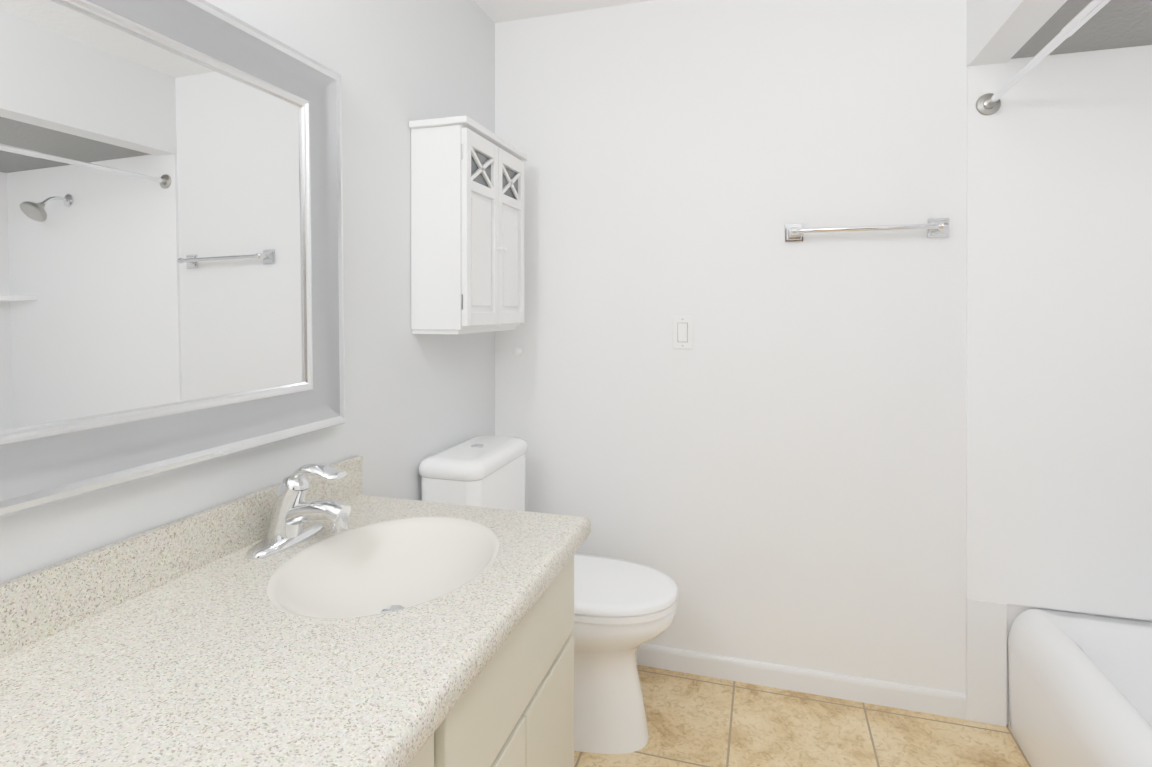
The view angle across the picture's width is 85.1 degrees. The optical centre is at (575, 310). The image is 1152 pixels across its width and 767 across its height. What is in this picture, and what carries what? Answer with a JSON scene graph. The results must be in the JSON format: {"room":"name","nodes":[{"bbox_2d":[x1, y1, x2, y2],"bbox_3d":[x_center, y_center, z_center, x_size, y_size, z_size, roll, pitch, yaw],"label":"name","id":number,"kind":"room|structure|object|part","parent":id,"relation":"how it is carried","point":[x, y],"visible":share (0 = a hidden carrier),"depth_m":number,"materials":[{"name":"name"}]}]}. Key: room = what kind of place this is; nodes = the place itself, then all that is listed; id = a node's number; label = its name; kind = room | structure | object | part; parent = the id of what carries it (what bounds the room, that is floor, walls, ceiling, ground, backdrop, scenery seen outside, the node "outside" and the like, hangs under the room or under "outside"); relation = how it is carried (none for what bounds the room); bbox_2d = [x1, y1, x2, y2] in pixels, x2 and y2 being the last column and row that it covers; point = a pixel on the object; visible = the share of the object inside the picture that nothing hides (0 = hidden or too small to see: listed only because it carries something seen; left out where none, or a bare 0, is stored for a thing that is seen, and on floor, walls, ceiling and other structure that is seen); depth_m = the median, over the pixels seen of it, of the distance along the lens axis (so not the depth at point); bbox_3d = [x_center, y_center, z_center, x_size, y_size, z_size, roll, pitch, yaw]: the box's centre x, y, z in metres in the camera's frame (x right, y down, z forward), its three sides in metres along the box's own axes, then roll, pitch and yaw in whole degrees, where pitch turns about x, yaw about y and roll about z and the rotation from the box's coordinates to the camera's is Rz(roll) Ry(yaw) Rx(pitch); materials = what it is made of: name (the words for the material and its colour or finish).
{"room":"bathroom","nodes":[
{"label":"bathroom","id":0,"kind":"room"},
{"bbox_2d":[0,0,494,582],"bbox_3d":[-0.872,0.087,0.793,0.100,2.410,3.700,0,0,17],"label":"wall","id":1,"kind":"structure","parent":0,"point":[412,400],"depth_m":1.70,"materials":[{"name":"white paint"}]},
{"bbox_2d":[0,0,344,516],"bbox_3d":[-0.738,-0.147,0.976,0.047,0.843,1.130,0,0,17],"label":"mirror","id":2,"kind":"object","parent":1,"relation":"attached to","point":[171,250],"visible":1,"depth_m":1.07,"materials":[{"name":"silver metal"}]},
{"bbox_2d":[0,456,362,655],"bbox_3d":[-0.855,0.426,0.637,0.020,0.098,2.050,0,0,17],"label":"backsplash","id":3,"kind":"structure","parent":1,"relation":"attached to","point":[34,605],"depth_m":1.00,"materials":[{"name":"beige stone"}]},
{"bbox_2d":[409,116,527,333],"bbox_3d":[-0.327,-0.246,2.058,0.204,0.630,0.488,0,0,17],"label":"upper cabinet","id":4,"kind":"object","parent":1,"relation":"attached to","point":[467,224],"visible":1,"depth_m":1.86,"materials":[{"name":"white wood"}]},
{"bbox_3d":[-0.334,-0.551,2.060,0.189,0.020,0.488,0,0,17],"label":"crown","id":5,"kind":"part","parent":4,"relation":"part of","materials":[{"name":"white wood"}]},
{"bbox_3d":[-0.298,-0.435,1.930,0.003,0.100,0.166,0,0,17],"label":"door glass","id":6,"kind":"part","parent":4,"relation":"part of","materials":[{"name":"grey"}]},
{"bbox_3d":[-0.292,-0.508,1.928,0.018,0.046,0.166,0,0,17],"label":"door rail","id":7,"kind":"part","parent":4,"relation":"part of","materials":[{"name":"white wood"}]},
{"bbox_3d":[-0.292,-0.370,1.928,0.018,0.030,0.166,0,0,17],"label":"door rail","id":8,"kind":"part","parent":4,"relation":"part of","materials":[{"name":"white wood"}]},
{"bbox_3d":[-0.231,-0.435,2.148,0.003,0.100,0.166,0,0,17],"label":"door glass","id":9,"kind":"part","parent":4,"relation":"part of","materials":[{"name":"grey glass"}]},
{"bbox_3d":[-0.226,-0.508,2.147,0.018,0.046,0.166,0,0,17],"label":"door rail","id":10,"kind":"part","parent":4,"relation":"part of","materials":[{"name":"white wood"}]},
{"bbox_3d":[-0.226,-0.370,2.147,0.018,0.030,0.166,0,0,17],"label":"door rail","id":11,"kind":"part","parent":4,"relation":"part of","materials":[{"name":"white wood"}]},
{"bbox_2d":[473,0,652,22],"bbox_3d":[0.492,-1.157,0.376,2.950,0.080,3.700,0,0,17],"label":"ceiling","id":12,"kind":"structure","parent":0,"point":[497,11],"depth_m":2.31,"materials":[{"name":"white paint"}]},
{"bbox_2d":[574,665,1031,766],"bbox_3d":[0.492,1.323,0.383,2.950,0.060,3.700,0,0,17],"label":"floor","id":13,"kind":"structure","parent":0,"point":[693,720],"depth_m":1.91,"materials":[{"name":"tile"}]},
{"bbox_2d":[416,560,573,766],"bbox_3d":[-0.580,0.907,0.554,0.595,0.772,2.028,0,0,17],"label":"bathroom vanity","id":14,"kind":"object","parent":13,"relation":"on","point":[521,714],"depth_m":1.15,"materials":[{"name":"beige wood"}]},
{"bbox_2d":[0,492,590,766],"bbox_3d":[-0.564,0.494,0.549,0.628,0.043,2.050,0,0,17],"label":"countertop","id":15,"kind":"structure","parent":14,"relation":"on","point":[166,676],"depth_m":0.82,"materials":[{"name":"beige stone"}]},
{"bbox_2d":[232,460,355,559],"bbox_3d":[-0.540,0.390,1.265,0.183,0.162,0.192,0,0,17],"label":"faucet","id":16,"kind":"object","parent":15,"relation":"on","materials":[{"name":"silver metal"}]},
{"bbox_2d":[200,508,531,635],"bbox_3d":[-0.349,0.522,1.195,0.383,0.102,0.480,0,0,17],"label":"sink","id":17,"kind":"object","parent":15,"relation":"in","point":[400,568],"depth_m":1.26,"materials":[{"name":"white ceramic"}]},
{"bbox_3d":[-0.282,0.624,0.542,0.019,0.205,0.600,0,0,17],"label":"drawer","id":18,"kind":"part","parent":14,"relation":"part of","materials":[{"name":"beige wood"}]},
{"bbox_3d":[-0.099,0.623,1.145,0.019,0.205,0.600,0,0,17],"label":"drawer","id":19,"kind":"part","parent":14,"relation":"part of","materials":[{"name":"beige wood"}]},
{"bbox_3d":[-0.143,0.958,1.002,0.019,0.438,0.298,0,0,17],"label":"door","id":20,"kind":"part","parent":14,"relation":"part of","materials":[{"name":"beige wood"}]},
{"bbox_3d":[-0.056,0.957,1.291,0.019,0.438,0.298,0,0,17],"label":"door","id":21,"kind":"part","parent":14,"relation":"part of","materials":[{"name":"beige wood"}]},
{"bbox_2d":[419,435,677,753],"bbox_3d":[-0.062,0.864,1.971,0.760,0.850,0.432,0,0,17],"label":"toilet","id":22,"kind":"object","parent":13,"relation":"on","point":[624,610],"visible":0.44,"depth_m":1.84,"materials":[{"name":"white ceramic"}]},
{"bbox_3d":[-0.323,0.472,2.049,0.216,0.054,0.432,0,0,17],"label":"tank lid","id":23,"kind":"part","parent":22,"relation":"part of","materials":[{"name":"white ceramic"}]},
{"bbox_3d":[-0.323,0.694,2.049,0.200,0.390,0.416,0,0,17],"label":"tank","id":24,"kind":"part","parent":22,"relation":"part of","materials":[{"name":"white ceramic"}]},
{"bbox_3d":[-0.051,1.082,1.968,0.728,0.414,0.372,0,0,17],"label":"bowl","id":25,"kind":"part","parent":22,"relation":"part of","materials":[{"name":"white ceramic"}]},
{"bbox_3d":[0.046,0.863,1.938,0.530,0.020,0.372,0,0,17],"label":"seat","id":26,"kind":"part","parent":22,"relation":"part of","materials":[{"name":"white plastic"}]},
{"bbox_3d":[0.046,0.839,1.938,0.534,0.023,0.376,0,0,17],"label":"seat lid","id":27,"kind":"part","parent":22,"relation":"part of","materials":[{"name":"white plastic"}]},
{"bbox_2d":[1008,609,1151,766],"bbox_3d":[1.599,1.103,1.081,1.005,0.378,1.490,0,0,17],"label":"bathtub","id":28,"kind":"object","parent":13,"relation":"on","point":[1079,690],"visible":0.98,"depth_m":1.72,"materials":[{"name":"white ceramic"}]},
{"bbox_2d":[495,0,1151,724],"bbox_3d":[1.014,0.084,2.102,2.750,2.410,0.100,0,0,17],"label":"wall","id":29,"kind":"structure","parent":0,"point":[769,466],"depth_m":2.17,"materials":[{"name":"white paint"}]},
{"bbox_2d":[512,346,521,356],"bbox_3d":[-0.229,0.158,2.416,0.040,0.040,0.019,0,0,17],"label":"bumper cover","id":30,"kind":"object","parent":29,"relation":"attached to","point":[517,351],"visible":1,"depth_m":2.41,"materials":[{"name":"white plastic"}]},
{"bbox_2d":[673,316,692,348],"bbox_3d":[0.380,0.078,2.233,0.072,0.118,0.015,0,0,17],"label":"light switch","id":31,"kind":"object","parent":29,"relation":"attached to","point":[682,332],"visible":1,"depth_m":2.23,"materials":[{"name":"white plastic"}]},
{"bbox_2d":[637,644,966,719],"bbox_3d":[0.457,1.251,2.216,1.620,0.075,0.012,0,0,17],"label":"baseboard","id":32,"kind":"structure","parent":29,"relation":"attached to","point":[900,696],"depth_m":2.11,"materials":[{"name":"white wood"}]},
{"bbox_2d":[784,218,948,241],"bbox_3d":[0.938,-0.263,2.033,0.497,0.062,0.072,0,0,17],"label":"towel rail","id":33,"kind":"object","parent":29,"relation":"attached to","point":[937,227],"visible":1,"depth_m":2.01,"materials":[{"name":"silver metal"}]},
{"bbox_3d":[0.737,-0.263,2.117,0.032,0.032,0.005,0,0,17],"label":"plate","id":34,"kind":"part","parent":33,"relation":"part of","materials":[{"name":"silver metal"}]},
{"bbox_3d":[0.740,-0.263,2.128,0.062,0.062,0.006,0,0,17],"label":"plate","id":35,"kind":"part","parent":33,"relation":"part of","materials":[{"name":"silver metal"}]},
{"bbox_3d":[0.738,-0.263,2.122,0.048,0.048,0.006,0,0,17],"label":"plate","id":36,"kind":"part","parent":33,"relation":"part of","materials":[{"name":"silver metal"}]},
{"bbox_3d":[1.156,-0.263,2.002,0.062,0.062,0.006,0,0,17],"label":"plate","id":37,"kind":"part","parent":33,"relation":"part of","materials":[{"name":"silver metal"}]},
{"bbox_3d":[1.154,-0.263,1.996,0.048,0.048,0.006,0,0,17],"label":"plate","id":38,"kind":"part","parent":33,"relation":"part of","materials":[{"name":"silver metal"}]},
{"bbox_3d":[1.153,-0.263,1.991,0.032,0.032,0.005,0,0,17],"label":"plate","id":39,"kind":"part","parent":33,"relation":"part of","materials":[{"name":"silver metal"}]},
{"bbox_2d":[966,598,1006,726],"bbox_3d":[1.283,1.098,1.963,0.108,0.382,0.016,0,0,17],"label":"trim","id":40,"kind":"structure","parent":29,"relation":"attached to","point":[986,659],"depth_m":1.96,"materials":[{"name":"white"}]},
{"bbox_2d":[966,45,1151,620],"bbox_3d":[1.773,0.066,1.813,1.130,1.683,0.013,0,0,17],"label":"wall","id":41,"kind":"structure","parent":29,"relation":"attached to","point":[1058,331],"depth_m":1.90,"materials":[{"name":"white paint"}]},
{"bbox_2d":[967,0,1066,66],"bbox_3d":[1.064,-0.941,1.238,0.105,0.355,1.520,0,0,17],"label":"header beam","id":42,"kind":"structure","parent":0,"point":[1001,31],"depth_m":1.76,"materials":[{"name":"white paint"}]},
{"bbox_2d":[1011,0,1151,58],"bbox_3d":[1.604,-0.946,1.074,1.025,0.345,1.520,0,0,17],"label":"ceiling","id":43,"kind":"structure","parent":0,"point":[1113,24],"depth_m":1.73,"materials":[{"name":"grey paint"}]},
{"bbox_3d":[1.319,0.088,0.317,1.130,2.410,0.100,0,0,17],"label":"wall","id":44,"kind":"structure","parent":0,"visible":0},
{"bbox_2d":[976,0,1110,115],"bbox_3d":[1.064,-0.639,1.232,0.068,0.068,1.505,0,0,17],"label":"curtain rod","id":45,"kind":"object","parent":44,"relation":"attached to","point":[987,104],"visible":1,"depth_m":1.57,"materials":[{"name":"white metal"}]}
]}

